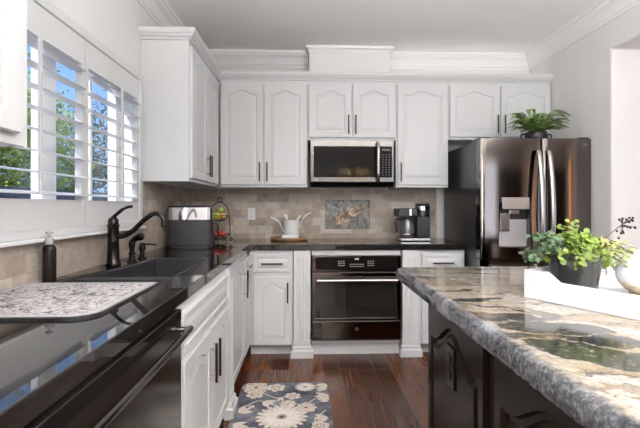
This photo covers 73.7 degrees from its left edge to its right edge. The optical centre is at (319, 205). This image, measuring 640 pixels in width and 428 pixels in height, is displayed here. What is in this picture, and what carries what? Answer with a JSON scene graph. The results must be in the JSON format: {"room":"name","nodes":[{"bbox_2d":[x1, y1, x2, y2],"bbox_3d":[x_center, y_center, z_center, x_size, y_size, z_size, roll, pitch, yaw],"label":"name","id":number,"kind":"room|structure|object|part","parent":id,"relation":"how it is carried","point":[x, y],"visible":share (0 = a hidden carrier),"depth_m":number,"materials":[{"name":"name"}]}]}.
{"room":"kitchen","nodes":[
{"label":"kitchen","id":0,"kind":"room"},
{"bbox_2d":[10,0,190,282],"bbox_3d":[-1.173,-0.145,-0.224,0.160,2.850,8.630,0,0,-2],"label":"wall","id":1,"kind":"structure","parent":0,"point":[115,23],"depth_m":2.56,"materials":[{"name":"white paint"}]},
{"bbox_2d":[0,0,26,146],"bbox_3d":[-0.934,-0.665,0.690,0.374,1.000,1.000,0,0,-2],"label":"upper cabinet","id":2,"kind":"object","parent":1,"relation":"attached to","point":[13,13],"visible":1,"depth_m":1.11,"materials":[{"name":"white wood"}]},
{"bbox_2d":[0,0,145,247],"bbox_3d":[-1.212,-0.357,1.976,0.217,1.005,1.670,0,0,-2],"label":"window shutters","id":3,"kind":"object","parent":1,"relation":"in","point":[53,36],"depth_m":2.02,"materials":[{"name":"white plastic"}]},
{"bbox_3d":[-1.151,-0.360,1.648,0.032,0.906,0.876,0,0,-2],"label":"shutter panel","id":4,"kind":"part","parent":3,"relation":"part of","materials":[{"name":"white wood"}]},
{"bbox_3d":[-1.141,0.138,1.979,0.050,0.015,1.670,0,0,-2],"label":"sill","id":5,"kind":"part","parent":3,"relation":"part of","materials":[{"name":"white"}]},
{"bbox_3d":[-1.296,-0.360,1.989,0.050,0.920,1.520,0,0,-2],"label":"sash","id":6,"kind":"part","parent":3,"relation":"part of","materials":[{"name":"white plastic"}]},
{"bbox_3d":[-1.176,-0.360,2.422,0.032,0.906,0.667,0,0,-2],"label":"shutter panel","id":7,"kind":"part","parent":3,"relation":"part of","materials":[{"name":"white wood"}]},
{"bbox_2d":[0,181,191,290],"bbox_3d":[-1.155,0.072,1.822,0.010,0.475,4.518,0,0,-2],"label":"tiled wall","id":8,"kind":"structure","parent":1,"relation":"attached to","point":[21,264],"depth_m":2.14,"materials":[{"name":"tile"}]},
{"bbox_2d":[141,40,218,186],"bbox_3d":[-1.019,-0.635,3.288,0.374,0.940,0.896,0,0,-2],"label":"upper cabinet","id":9,"kind":"object","parent":1,"relation":"attached to","point":[180,93],"visible":1,"depth_m":2.84,"materials":[{"name":"white wood"}]},
{"bbox_3d":[-0.871,-0.628,3.069,0.020,0.883,0.424,0,0,-2],"label":"door","id":10,"kind":"part","parent":9,"relation":"part of","materials":[{"name":"white wood"}]},
{"bbox_3d":[-0.849,-0.305,3.256,0.036,0.165,0.012,0,0,-2],"label":"handle","id":11,"kind":"part","parent":9,"relation":"part of","materials":[{"name":"brown metal"}]},
{"bbox_3d":[-0.851,-0.305,3.320,0.036,0.165,0.012,0,0,-2],"label":"handle","id":12,"kind":"part","parent":9,"relation":"part of","materials":[{"name":"brown metal"}]},
{"bbox_3d":[-0.885,-0.628,3.505,0.020,0.883,0.424,0,0,-2],"label":"door","id":13,"kind":"part","parent":9,"relation":"part of","materials":[{"name":"white wood"}]},
{"bbox_2d":[138,26,553,82],"bbox_3d":[0.441,-1.139,3.322,3.296,0.068,0.968,0,0,-2],"label":"trim","id":14,"kind":"structure","parent":9,"relation":"attached to","point":[191,34],"depth_m":3.74,"materials":[{"name":"white wood"}]},
{"bbox_2d":[137,0,307,67],"bbox_3d":[-0.534,-1.403,-0.203,1.120,0.135,8.630,0,0,-2],"label":"trim","id":15,"kind":"structure","parent":1,"relation":"attached to","point":[160,12],"depth_m":4.03,"materials":[{"name":"white wood"}]},
{"bbox_2d":[219,333,427,427],"bbox_3d":[2.475,1.255,-0.104,7.460,0.050,8.630,0,0,-2],"label":"floor","id":16,"kind":"structure","parent":0,"point":[381,390],"depth_m":2.99,"materials":[{"name":"brown wood"}]},
{"bbox_2d":[24,309,193,427],"bbox_3d":[-0.771,0.798,1.105,0.681,0.864,0.840,0,0,-2],"label":"dishwasher","id":17,"kind":"object","parent":16,"relation":"on","point":[140,386],"visible":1,"depth_m":1.10,"materials":[{"name":"black metal"}]},
{"bbox_3d":[-0.458,0.435,1.116,0.053,0.022,0.808,0,0,-2],"label":"handle","id":18,"kind":"part","parent":17,"relation":"part of","materials":[{"name":"black metal"}]},
{"bbox_2d":[176,269,228,427],"bbox_3d":[-0.813,0.796,2.059,0.677,0.868,1.044,0,0,-2],"label":"base cabinet","id":19,"kind":"object","parent":16,"relation":"on","point":[205,352],"visible":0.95,"depth_m":1.91,"materials":[{"name":"white wood"}]},
{"bbox_3d":[-0.511,0.853,1.782,0.020,0.555,0.445,0,0,-2],"label":"door","id":20,"kind":"part","parent":19,"relation":"part of","materials":[{"name":"white wood"}]},
{"bbox_3d":[-0.518,0.467,2.004,0.020,0.143,0.890,0,0,-2],"label":"drawer","id":21,"kind":"part","parent":19,"relation":"part of","materials":[{"name":"white wood"}]},
{"bbox_3d":[-0.490,0.725,1.970,0.036,0.180,0.012,0,0,-2],"label":"handle","id":22,"kind":"part","parent":19,"relation":"part of","materials":[{"name":"brown metal"}]},
{"bbox_3d":[-0.492,0.725,2.050,0.036,0.180,0.012,0,0,-2],"label":"handle","id":23,"kind":"part","parent":19,"relation":"part of","materials":[{"name":"brown metal"}]},
{"bbox_3d":[-0.526,0.853,2.230,0.020,0.555,0.437,0,0,-2],"label":"door","id":24,"kind":"part","parent":19,"relation":"part of","materials":[{"name":"white wood"}]},
{"bbox_2d":[223,266,237,420],"bbox_3d":[-0.576,0.795,2.527,0.154,0.866,0.173,0,0,-2],"label":"pilaster","id":25,"kind":"object","parent":16,"relation":"on","point":[229,414],"visible":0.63,"depth_m":2.50,"materials":[{"name":"white wood"}]},
{"bbox_2d":[230,253,252,382],"bbox_3d":[-0.857,0.796,3.010,0.677,0.868,0.847,0,0,-2],"label":"base cabinet","id":26,"kind":"object","parent":16,"relation":"on","point":[241,266],"visible":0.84,"depth_m":3.01,"materials":[{"name":"white wood"}]},
{"bbox_3d":[-0.559,0.762,2.879,0.020,0.735,0.540,0,0,-2],"label":"door","id":27,"kind":"part","parent":26,"relation":"part of","materials":[{"name":"white wood"}]},
{"bbox_3d":[-0.573,0.467,3.299,0.020,0.143,0.260,0,0,-2],"label":"drawer","id":28,"kind":"part","parent":26,"relation":"part of","materials":[{"name":"white wood"}]},
{"bbox_3d":[-0.573,0.853,3.299,0.020,0.555,0.260,0,0,-2],"label":"drawer","id":29,"kind":"part","parent":26,"relation":"part of","materials":[{"name":"white wood"}]},
{"bbox_3d":[-0.539,0.570,3.110,0.036,0.200,0.012,0,0,-2],"label":"handle","id":30,"kind":"part","parent":26,"relation":"part of","materials":[{"name":"brown metal"}]},
{"bbox_2d":[250,250,293,353],"bbox_3d":[-0.407,0.796,3.769,0.353,0.868,0.694,0,0,-2],"label":"base cabinet","id":31,"kind":"object","parent":16,"relation":"on","point":[271,272],"visible":0.98,"depth_m":3.46,"materials":[{"name":"white wood"}]},
{"bbox_3d":[-0.388,0.467,3.469,0.308,0.143,0.020,0,0,-2],"label":"drawer","id":32,"kind":"part","parent":31,"relation":"part of","materials":[{"name":"white wood"}]},
{"bbox_3d":[-0.387,0.467,3.441,0.170,0.012,0.036,0,0,-2],"label":"handle","id":33,"kind":"part","parent":31,"relation":"part of","materials":[{"name":"brown metal"}]},
{"bbox_3d":[-0.388,0.853,3.469,0.308,0.555,0.020,0,0,-2],"label":"door","id":34,"kind":"part","parent":31,"relation":"part of","materials":[{"name":"white wood"}]},
{"bbox_2d":[228,382,333,427],"bbox_3d":[-0.219,1.222,2.447,0.582,0.013,1.005,0,0,-2],"label":"floral rug","id":35,"kind":"object","parent":16,"relation":"on","point":[289,404],"visible":1,"depth_m":2.60,"materials":[{"name":"fabric"}]},
{"bbox_2d":[291,250,312,358],"bbox_3d":[-0.148,0.795,3.510,0.182,0.866,0.154,0,0,-2],"label":"pilaster","id":36,"kind":"object","parent":16,"relation":"on","point":[302,347],"visible":0.99,"depth_m":3.46,"materials":[{"name":"white wood"}]},
{"bbox_2d":[311,250,400,353],"bbox_3d":[0.286,0.796,3.815,0.730,0.868,0.648,0,0,-2],"label":"base cabinet","id":37,"kind":"object","parent":16,"relation":"on","point":[354,346],"visible":0.52,"depth_m":3.54,"materials":[{"name":"white wood"}]},
{"bbox_3d":[0.294,1.173,3.562,0.730,0.115,0.020,0,0,-2],"label":"kick panel","id":38,"kind":"part","parent":37,"relation":"part of","materials":[{"name":"white wood"}]},
{"bbox_2d":[311,254,400,340],"bbox_3d":[0.288,0.748,3.739,0.724,0.692,0.685,0,0,-2],"label":"oven","id":39,"kind":"object","parent":37,"relation":"in","point":[354,297],"visible":0.96,"depth_m":3.46,"materials":[{"name":"black metal"}]},
{"bbox_3d":[0.297,1.006,3.479,0.720,0.147,0.034,0,0,-2],"label":"panel","id":40,"kind":"part","parent":39,"relation":"part of","materials":[{"name":"black metal"}]},
{"bbox_3d":[0.297,0.735,3.479,0.724,0.390,0.034,0,0,-2],"label":"door","id":41,"kind":"part","parent":39,"relation":"part of","materials":[{"name":"black glass"}]},
{"bbox_3d":[0.297,0.465,3.479,0.724,0.125,0.034,0,0,-2],"label":"control panel","id":42,"kind":"part","parent":39,"relation":"part of","materials":[{"name":"black metal"}]},
{"bbox_3d":[0.298,0.465,3.460,0.668,0.100,0.002,0,0,-2],"label":"touch panel","id":43,"kind":"part","parent":39,"relation":"part of","materials":[{"name":"black glass"}]},
{"bbox_3d":[0.299,0.591,3.432,0.650,0.045,0.071,0,0,-2],"label":"handle","id":44,"kind":"part","parent":39,"relation":"part of","materials":[{"name":"silver metal"}]},
{"bbox_3d":[0.286,0.381,3.815,0.730,0.038,0.648,0,0,-2],"label":"rail","id":45,"kind":"part","parent":37,"relation":"part of","materials":[{"name":"white wood"}]},
{"bbox_3d":[0.286,1.105,3.815,0.730,0.020,0.648,0,0,-2],"label":"rail","id":46,"kind":"part","parent":37,"relation":"part of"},
{"bbox_2d":[399,250,422,356],"bbox_3d":[0.740,0.795,3.539,0.182,0.866,0.154,0,0,-2],"label":"pilaster","id":47,"kind":"object","parent":16,"relation":"on","point":[409,346],"visible":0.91,"depth_m":3.49,"materials":[{"name":"white wood"}]},
{"bbox_2d":[419,250,463,351],"bbox_3d":[0.996,0.796,3.816,0.376,0.868,0.694,0,0,-2],"label":"base cabinet","id":48,"kind":"object","parent":16,"relation":"on","point":[427,258],"visible":0.16,"depth_m":3.51,"materials":[{"name":"white wood"}]},
{"bbox_3d":[1.006,0.853,3.514,0.340,0.555,0.020,0,0,-2],"label":"door","id":49,"kind":"part","parent":48,"relation":"part of","materials":[{"name":"white wood"}]},
{"bbox_3d":[1.006,0.467,3.514,0.340,0.143,0.020,0,0,-2],"label":"drawer","id":50,"kind":"part","parent":48,"relation":"part of","materials":[{"name":"white wood"}]},
{"bbox_2d":[428,304,582,427],"bbox_3d":[1.139,0.800,0.853,1.368,0.859,1.810,0,0,-2],"label":"kitchen island","id":51,"kind":"object","parent":16,"relation":"on","point":[487,393],"visible":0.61,"depth_m":1.23,"materials":[{"name":"brown wood"}]},
{"bbox_2d":[445,342,454,390],"bbox_3d":[0.433,0.535,1.427,0.009,0.135,0.085,0,0,-2],"label":"wall outlet","id":52,"kind":"object","parent":51,"relation":"attached to","point":[449,351],"visible":1,"depth_m":1.41,"materials":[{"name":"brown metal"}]},
{"bbox_2d":[447,353,450,363],"bbox_3d":[0.430,0.509,1.427,0.003,0.028,0.034,0,0,-2],"label":"socket","id":53,"kind":"object","parent":52,"relation":"attached to","point":[448,354],"depth_m":1.42,"materials":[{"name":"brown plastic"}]},
{"bbox_2d":[447,368,450,379],"bbox_3d":[0.430,0.561,1.427,0.003,0.028,0.034,0,0,-2],"label":"socket","id":54,"kind":"object","parent":52,"relation":"attached to","point":[448,369],"depth_m":1.42,"materials":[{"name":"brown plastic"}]},
{"bbox_3d":[0.445,0.741,1.428,0.016,0.728,0.525,0,0,-2],"label":"panel","id":55,"kind":"part","parent":51,"relation":"part of","materials":[{"name":"brown wood"}]},
{"bbox_2d":[396,267,639,427],"bbox_3d":[1.169,0.340,1.049,1.495,0.060,2.320,0,0,-2],"label":"island countertop","id":56,"kind":"structure","parent":51,"relation":"on","point":[586,363],"depth_m":1.01,"materials":[{"name":"stone"}]},
{"bbox_2d":[524,260,639,320],"bbox_3d":[1.070,0.262,1.315,0.528,0.094,0.600,0,0,-29],"label":"serving tray","id":57,"kind":"object","parent":56,"relation":"on","point":[610,297],"visible":0.66,"depth_m":1.32,"materials":[{"name":"white wood"}]},
{"bbox_2d":[519,217,638,288],"bbox_3d":[0.877,0.167,1.448,0.380,0.261,0.228,0,0,-18],"label":"potted plant","id":58,"kind":"object","parent":57,"relation":"on","point":[573,258],"visible":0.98,"depth_m":1.40,"materials":[{"name":"green plant"}]},
{"bbox_3d":[0.858,0.227,1.439,0.172,0.140,0.172,0,0,-2],"label":"pot","id":59,"kind":"part","parent":58,"relation":"part of","materials":[{"name":"black ceramic"}]},
{"bbox_2d":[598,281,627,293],"bbox_3d":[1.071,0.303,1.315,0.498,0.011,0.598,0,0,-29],"label":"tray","id":60,"kind":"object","parent":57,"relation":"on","point":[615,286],"depth_m":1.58,"materials":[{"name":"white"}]},
{"bbox_2d":[615,250,639,294],"bbox_3d":[1.071,0.222,1.421,0.148,0.150,0.148,0,0,-2],"label":"decorative orb","id":61,"kind":"object","parent":57,"relation":"on","point":[628,278],"visible":0.87,"depth_m":1.40,"materials":[{"name":"white ceramic"}]},
{"bbox_3d":[0.464,0.741,0.838,0.016,0.728,0.525,0,0,-2],"label":"panel","id":62,"kind":"part","parent":51,"relation":"part of","materials":[{"name":"brown wood"}]},
{"bbox_2d":[444,137,590,266],"bbox_3d":[1.640,0.351,3.634,0.867,1.758,0.964,0,0,-2],"label":"refrigerator","id":63,"kind":"object","parent":16,"relation":"on","point":[499,192],"visible":0.59,"depth_m":3.25,"materials":[{"name":"grey metal"}]},
{"bbox_3d":[1.457,-0.058,3.286,0.478,0.915,0.097,0,0,-2],"label":"door","id":64,"kind":"part","parent":63,"relation":"part of","materials":[{"name":"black metal"}]},
{"bbox_3d":[1.651,0.590,3.293,0.867,0.360,0.095,0,0,-2],"label":"freezer drawer","id":65,"kind":"part","parent":63,"relation":"part of","materials":[{"name":"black metal"}]},
{"bbox_3d":[1.484,-0.020,3.249,0.207,0.090,0.042,0,0,-2],"label":"display plate","id":66,"kind":"part","parent":63,"relation":"part of","materials":[{"name":"beige"}]},
{"bbox_3d":[1.654,0.460,3.219,0.732,0.024,0.073,0,0,-2],"label":"handle","id":67,"kind":"part","parent":63,"relation":"part of","materials":[{"name":"silver metal"}]},
{"bbox_2d":[504,109,570,138],"bbox_3d":[1.764,-0.653,3.459,0.521,0.274,0.374,0,0,-2],"label":"potted fern","id":68,"kind":"object","parent":63,"relation":"on","point":[536,126],"visible":0.97,"depth_m":3.41,"materials":[{"name":"green plant"}]},
{"bbox_2d":[524,131,547,138],"bbox_3d":[1.752,-0.554,3.459,0.176,0.078,0.176,0,0,-2],"label":"pot","id":69,"kind":"object","parent":68,"relation":"attached to","point":[530,134],"depth_m":3.39,"materials":[{"name":"black metal"}]},
{"bbox_3d":[1.654,-0.043,3.201,0.038,0.765,0.097,0,0,-2],"label":"handle","id":70,"kind":"part","parent":63,"relation":"part of","materials":[{"name":"silver metal"}]},
{"bbox_3d":[1.734,-0.043,3.204,0.038,0.765,0.097,0,0,-2],"label":"handle","id":71,"kind":"part","parent":63,"relation":"part of","materials":[{"name":"silver metal"}]},
{"bbox_3d":[1.893,-0.058,3.300,0.383,0.915,0.097,0,0,-2],"label":"door","id":72,"kind":"part","parent":63,"relation":"part of","materials":[{"name":"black metal"}]},
{"bbox_3d":[-0.762,0.796,0.125,0.677,0.868,1.099,0,0,-2],"label":"base cabinet","id":73,"kind":"object","parent":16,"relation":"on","visible":0},
{"bbox_2d":[0,238,466,427],"bbox_3d":[0.053,0.335,1.861,2.407,0.050,4.517,0,0,-2],"label":"countertop","id":74,"kind":"structure","parent":73,"relation":"on","point":[41,362],"depth_m":1.08,"materials":[{"name":"black stone"}]},
{"bbox_2d":[42,231,56,282],"bbox_3d":[-1.097,0.206,1.730,0.050,0.206,0.050,0,0,-2],"label":"soap bottle","id":75,"kind":"object","parent":74,"relation":"on","point":[49,251],"visible":0.99,"depth_m":1.71,"materials":[{"name":"black"}]},
{"bbox_2d":[0,282,158,320],"bbox_3d":[-0.879,0.305,1.417,0.505,0.008,0.540,0,0,-2],"label":"drying mat","id":76,"kind":"object","parent":74,"relation":"on","point":[70,300],"visible":1,"depth_m":1.39,"materials":[{"name":"speckled light grey fabric"},{"name":"black fabric trim"}]},
{"bbox_2d":[54,258,208,290],"bbox_3d":[-0.876,0.442,2.065,0.461,0.257,1.011,0,0,-2],"label":"sink","id":77,"kind":"object","parent":74,"relation":"in","point":[161,270],"visible":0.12,"depth_m":2.28,"materials":[{"name":"black"}]},
{"bbox_2d":[105,205,166,265],"bbox_3d":[-0.958,0.152,2.230,0.316,0.315,0.074,0,0,-2],"label":"kitchen faucet","id":78,"kind":"object","parent":74,"relation":"on","point":[113,236],"visible":1,"depth_m":2.21,"materials":[{"name":"brown metal"}]},
{"bbox_3d":[-1.034,0.032,2.227,0.109,0.076,0.025,0,0,-2],"label":"lever","id":79,"kind":"part","parent":78,"relation":"part of","materials":[{"name":"brown metal"}]},
{"bbox_3d":[-0.930,0.100,2.231,0.260,0.147,0.032,0,0,-2],"label":"spout","id":80,"kind":"part","parent":78,"relation":"part of","materials":[{"name":"brown metal"}]},
{"bbox_2d":[127,233,144,261],"bbox_3d":[-1.024,0.230,2.368,0.091,0.160,0.052,0,0,-2],"label":"sprayer","id":81,"kind":"object","parent":74,"relation":"on","point":[140,236],"visible":1,"depth_m":2.35,"materials":[{"name":"brown metal"}]},
{"bbox_2d":[138,243,156,258],"bbox_3d":[-1.023,0.263,2.528,0.110,0.092,0.050,0,0,-2],"label":"soap pump","id":82,"kind":"object","parent":74,"relation":"on","point":[142,247],"visible":1,"depth_m":2.52,"materials":[{"name":"brown metal"}]},
{"bbox_2d":[166,206,218,247],"bbox_3d":[-0.972,0.153,3.303,0.383,0.311,0.260,0,0,-10],"label":"toaster","id":83,"kind":"object","parent":74,"relation":"on","point":[187,226],"visible":1,"depth_m":3.17,"materials":[{"name":"black plastic"}]},
{"bbox_3d":[-0.994,0.004,3.299,0.317,0.012,0.238,0,0,-10],"label":"lid","id":84,"kind":"part","parent":83,"relation":"part of","materials":[{"name":"black plastic"}]},
{"bbox_3d":[-0.797,0.184,3.287,0.049,0.115,0.024,0,0,12],"label":"handle","id":85,"kind":"part","parent":83,"relation":"part of","materials":[{"name":"black plastic"}]},
{"bbox_2d":[212,197,232,242],"bbox_3d":[-0.855,0.116,3.634,0.261,0.385,0.175,0,0,-2],"label":"fruit basket","id":86,"kind":"object","parent":74,"relation":"on","point":[229,233],"visible":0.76,"depth_m":3.62,"materials":[{"name":"black metal"}]},
{"bbox_2d":[215,211,219,219],"bbox_3d":[-0.879,0.081,3.623,0.068,0.084,0.067,0,0,-2],"label":"apple","id":87,"kind":"object","parent":86,"relation":"in","point":[216,212],"visible":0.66,"depth_m":3.60,"materials":[{"name":"green food"}]},
{"bbox_2d":[219,230,225,237],"bbox_3d":[-0.826,0.236,3.615,0.068,0.077,0.067,0,0,-2],"label":"apple","id":88,"kind":"object","parent":86,"relation":"in","point":[222,231],"visible":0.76,"depth_m":3.59,"materials":[{"name":"red food"}]},
{"bbox_2d":[270,236,307,240],"bbox_3d":[-0.283,0.297,3.913,0.344,0.026,0.344,0,0,-2],"label":"wooden tray","id":89,"kind":"object","parent":74,"relation":"on","point":[276,238],"visible":0.87,"depth_m":3.78,"materials":[{"name":"brown wood"}]},
{"bbox_2d":[281,234,298,237],"bbox_3d":[-0.271,0.276,3.845,0.170,0.040,0.090,0,0,-2],"label":"butter dish","id":90,"kind":"object","parent":89,"relation":"on","point":[283,235],"visible":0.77,"depth_m":3.81,"materials":[{"name":"white ceramic"}]},
{"bbox_2d":[283,220,299,236],"bbox_3d":[-0.265,0.214,3.958,0.156,0.163,0.156,0,0,-2],"label":"utensil crock","id":91,"kind":"object","parent":89,"relation":"on","point":[290,226],"visible":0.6,"depth_m":3.90,"materials":[{"name":"white ceramic"}]},
{"bbox_2d":[270,217,283,232],"bbox_3d":[-0.387,0.188,3.934,0.149,0.183,0.009,0,0,-2],"label":"serving spoon","id":92,"kind":"object","parent":91,"relation":"in","point":[274,218],"visible":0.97,"depth_m":3.93,"materials":[{"name":"white ceramic"}]},
{"bbox_2d":[394,203,430,240],"bbox_3d":[0.826,0.142,3.859,0.323,0.333,0.240,0,0,-2],"label":"coffee maker","id":93,"kind":"object","parent":74,"relation":"on","point":[415,222],"visible":1,"depth_m":3.77,"materials":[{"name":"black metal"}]},
{"bbox_3d":[0.699,0.173,3.827,0.070,0.130,0.021,0,0,-17],"label":"carafe handle","id":94,"kind":"part","parent":93,"relation":"part of","materials":[{"name":"black plastic"}]},
{"bbox_3d":[0.784,0.113,3.838,0.112,0.025,0.112,0,0,-2],"label":"carafe lid","id":95,"kind":"part","parent":93,"relation":"part of","materials":[{"name":"black plastic"}]},
{"bbox_3d":[0.921,0.035,3.842,0.128,0.118,0.128,0,0,-2],"label":"water tank","id":96,"kind":"part","parent":93,"relation":"part of","materials":[{"name":"black plastic"}]},
{"bbox_2d":[191,59,530,333],"bbox_3d":[2.331,-0.145,4.284,7.460,2.850,0.150,0,0,-2],"label":"wall","id":97,"kind":"structure","parent":0,"point":[440,192],"depth_m":4.16,"materials":[{"name":"white paint"}]},
{"bbox_2d":[220,80,306,188],"bbox_3d":[-0.500,-0.635,3.906,0.766,0.940,0.414,0,0,-2],"label":"upper cabinet","id":98,"kind":"object","parent":97,"relation":"attached to","point":[263,123],"visible":1,"depth_m":3.74,"materials":[{"name":"white wood"}]},
{"bbox_3d":[-0.683,-0.628,3.739,0.366,0.883,0.020,0,0,-2],"label":"door","id":99,"kind":"part","parent":98,"relation":"part of","materials":[{"name":"white wood"}]},
{"bbox_3d":[-0.462,-0.298,3.719,0.012,0.165,0.036,0,0,-2],"label":"handle","id":100,"kind":"part","parent":98,"relation":"part of","materials":[{"name":"brown metal"}]},
{"bbox_3d":[-0.306,-0.628,3.752,0.366,0.883,0.020,0,0,-2],"label":"door","id":101,"kind":"part","parent":98,"relation":"part of","materials":[{"name":"white wood"}]},
{"bbox_2d":[192,189,434,237],"bbox_3d":[-0.053,0.072,4.125,2.345,0.475,0.012,0,0,-2],"label":"tiled wall","id":102,"kind":"structure","parent":97,"relation":"attached to","point":[267,203],"depth_m":4.12,"materials":[{"name":"tile"}]},
{"bbox_2d":[248,208,254,219],"bbox_3d":[-0.657,0.075,4.094,0.072,0.116,0.009,0,0,-2],"label":"wall outlet","id":103,"kind":"object","parent":102,"relation":"attached to","point":[251,211],"visible":1,"depth_m":4.09,"materials":[{"name":"white plastic"}]},
{"bbox_2d":[325,200,369,228],"bbox_3d":[0.267,0.082,4.130,0.434,0.282,0.019,0,0,-2],"label":"decorative tile","id":104,"kind":"structure","parent":102,"relation":"attached to","point":[339,214],"depth_m":4.13,"materials":[{"name":"tile"}]},
{"bbox_2d":[309,52,389,71],"bbox_3d":[0.270,-1.305,4.041,0.745,0.330,0.200,0,0,-2],"label":"trim","id":105,"kind":"structure","parent":97,"relation":"attached to","point":[318,61],"depth_m":3.94,"materials":[{"name":"white wood"}]},
{"bbox_2d":[305,45,393,58],"bbox_3d":[0.271,-1.445,4.023,0.817,0.050,0.236,0,0,-2],"label":"trim","id":106,"kind":"structure","parent":97,"relation":"attached to","point":[308,48],"depth_m":3.92,"materials":[{"name":"white wood"}]},
{"bbox_2d":[307,81,395,145],"bbox_3d":[0.276,-0.844,3.932,0.783,0.523,0.414,0,0,-2],"label":"upper cabinet","id":107,"kind":"object","parent":97,"relation":"attached to","point":[336,110],"visible":0.99,"depth_m":3.77,"materials":[{"name":"white wood"}]},
{"bbox_3d":[0.089,-0.837,3.764,0.374,0.466,0.020,0,0,-2],"label":"door","id":108,"kind":"part","parent":107,"relation":"part of","materials":[{"name":"white wood"}]},
{"bbox_2d":[310,140,393,187],"bbox_3d":[0.277,-0.373,3.900,0.732,0.408,0.462,0,0,-2],"label":"microwave","id":109,"kind":"object","parent":107,"relation":"attached to","point":[333,163],"visible":1,"depth_m":3.73,"materials":[{"name":"silver metal"}]},
{"bbox_3d":[0.220,-0.387,3.746,0.548,0.267,0.022,0,0,-2],"label":"door glass","id":110,"kind":"part","parent":109,"relation":"part of","materials":[{"name":"black glass"}]},
{"bbox_3d":[0.506,-0.384,3.709,0.031,0.363,0.066,0,0,-2],"label":"handle","id":111,"kind":"part","parent":109,"relation":"part of","materials":[{"name":"silver metal"}]},
{"bbox_3d":[0.579,-0.387,3.757,0.103,0.267,0.024,0,0,-2],"label":"control panel","id":112,"kind":"part","parent":109,"relation":"part of","materials":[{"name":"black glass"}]},
{"bbox_3d":[0.314,-0.715,3.744,0.012,0.165,0.036,0,0,-2],"label":"handle","id":113,"kind":"part","parent":107,"relation":"part of","materials":[{"name":"brown metal"}]},
{"bbox_3d":[0.474,-0.837,3.777,0.374,0.466,0.020,0,0,-2],"label":"door","id":114,"kind":"part","parent":107,"relation":"part of","materials":[{"name":"white wood"}]},
{"bbox_2d":[388,82,447,188],"bbox_3d":[0.904,-0.635,3.953,0.469,0.940,0.414,0,0,-2],"label":"upper cabinet","id":115,"kind":"object","parent":97,"relation":"attached to","point":[421,143],"visible":1,"depth_m":3.78,"materials":[{"name":"white wood"}]},
{"bbox_2d":[435,189,436,237],"bbox_3d":[1.130,0.072,4.161,0.019,0.475,0.016,0,0,-2],"label":"trim","id":116,"kind":"structure","parent":97,"relation":"attached to","point":[435,189],"depth_m":4.15,"materials":[{"name":"stone"}]},
{"bbox_2d":[448,82,549,145],"bbox_3d":[1.604,-0.849,3.976,0.929,0.513,0.414,0,0,-2],"label":"upper cabinet","id":117,"kind":"object","parent":97,"relation":"attached to","point":[475,110],"visible":0.8,"depth_m":3.80,"materials":[{"name":"white wood"}]},
{"bbox_3d":[1.380,-0.842,3.807,0.447,0.456,0.020,0,0,-2],"label":"door","id":118,"kind":"part","parent":117,"relation":"part of","materials":[{"name":"white wood"}]},
{"bbox_3d":[1.839,-0.842,3.822,0.447,0.456,0.020,0,0,-2],"label":"door","id":119,"kind":"part","parent":117,"relation":"part of","materials":[{"name":"white wood"}]},
{"bbox_2d":[167,0,598,52],"bbox_3d":[2.475,-1.520,-0.104,7.460,0.100,8.630,0,0,-2],"label":"ceiling","id":120,"kind":"structure","parent":0,"point":[506,26],"depth_m":3.40,"materials":[{"name":"white paint"}]},
{"bbox_2d":[531,4,639,259],"bbox_3d":[2.415,-0.120,-0.106,0.420,2.700,8.630,0,0,-2],"label":"wall","id":121,"kind":"structure","parent":0,"point":[596,79],"depth_m":3.12,"materials":[{"name":"white paint"}]},
{"bbox_2d":[390,0,639,69],"bbox_3d":[1.505,-1.403,-0.136,1.400,0.135,8.630,0,0,-2],"label":"trim","id":122,"kind":"structure","parent":121,"relation":"attached to","point":[602,12],"depth_m":4.07,"materials":[{"name":"white wood"}]},
{"label":"outside","id":123,"kind":"structure","parent":0,"visible":0},
{"bbox_3d":[-21.182,1.265,16.314,38.730,0.050,46.000,0,0,-2],"label":"ground","id":124,"kind":"structure","parent":123,"visible":0},
{"bbox_2d":[0,49,95,190],"bbox_3d":[-8.465,-1.553,10.829,5.759,5.591,5.643,0,0,-10],"label":"leafy tree","id":125,"kind":"object","parent":124,"relation":"on","point":[11,178],"visible":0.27,"depth_m":10.64,"materials":[{"name":"green plant"}]},
{"bbox_2d":[0,186,107,200],"bbox_3d":[-6.353,0.420,10.797,0.070,1.620,18.000,0,0,-2],"label":"fence","id":126,"kind":"object","parent":124,"relation":"on","point":[2,195],"visible":0.11,"depth_m":9.24,"materials":[{"name":"white wood"}]},
{"bbox_3d":[-6.353,-0.370,10.797,0.070,0.040,18.000,0,0,-2],"label":"rail","id":127,"kind":"part","parent":126,"relation":"part of","materials":[{"name":"white wood"}]},
{"bbox_2d":[29,90,107,192],"bbox_3d":[-9.011,-1.658,15.598,4.655,5.790,5.197,0,0,44],"label":"leafy tree","id":128,"kind":"object","parent":124,"relation":"on","point":[96,172],"visible":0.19,"depth_m":15.40,"materials":[{"name":"green plant"}]}
]}

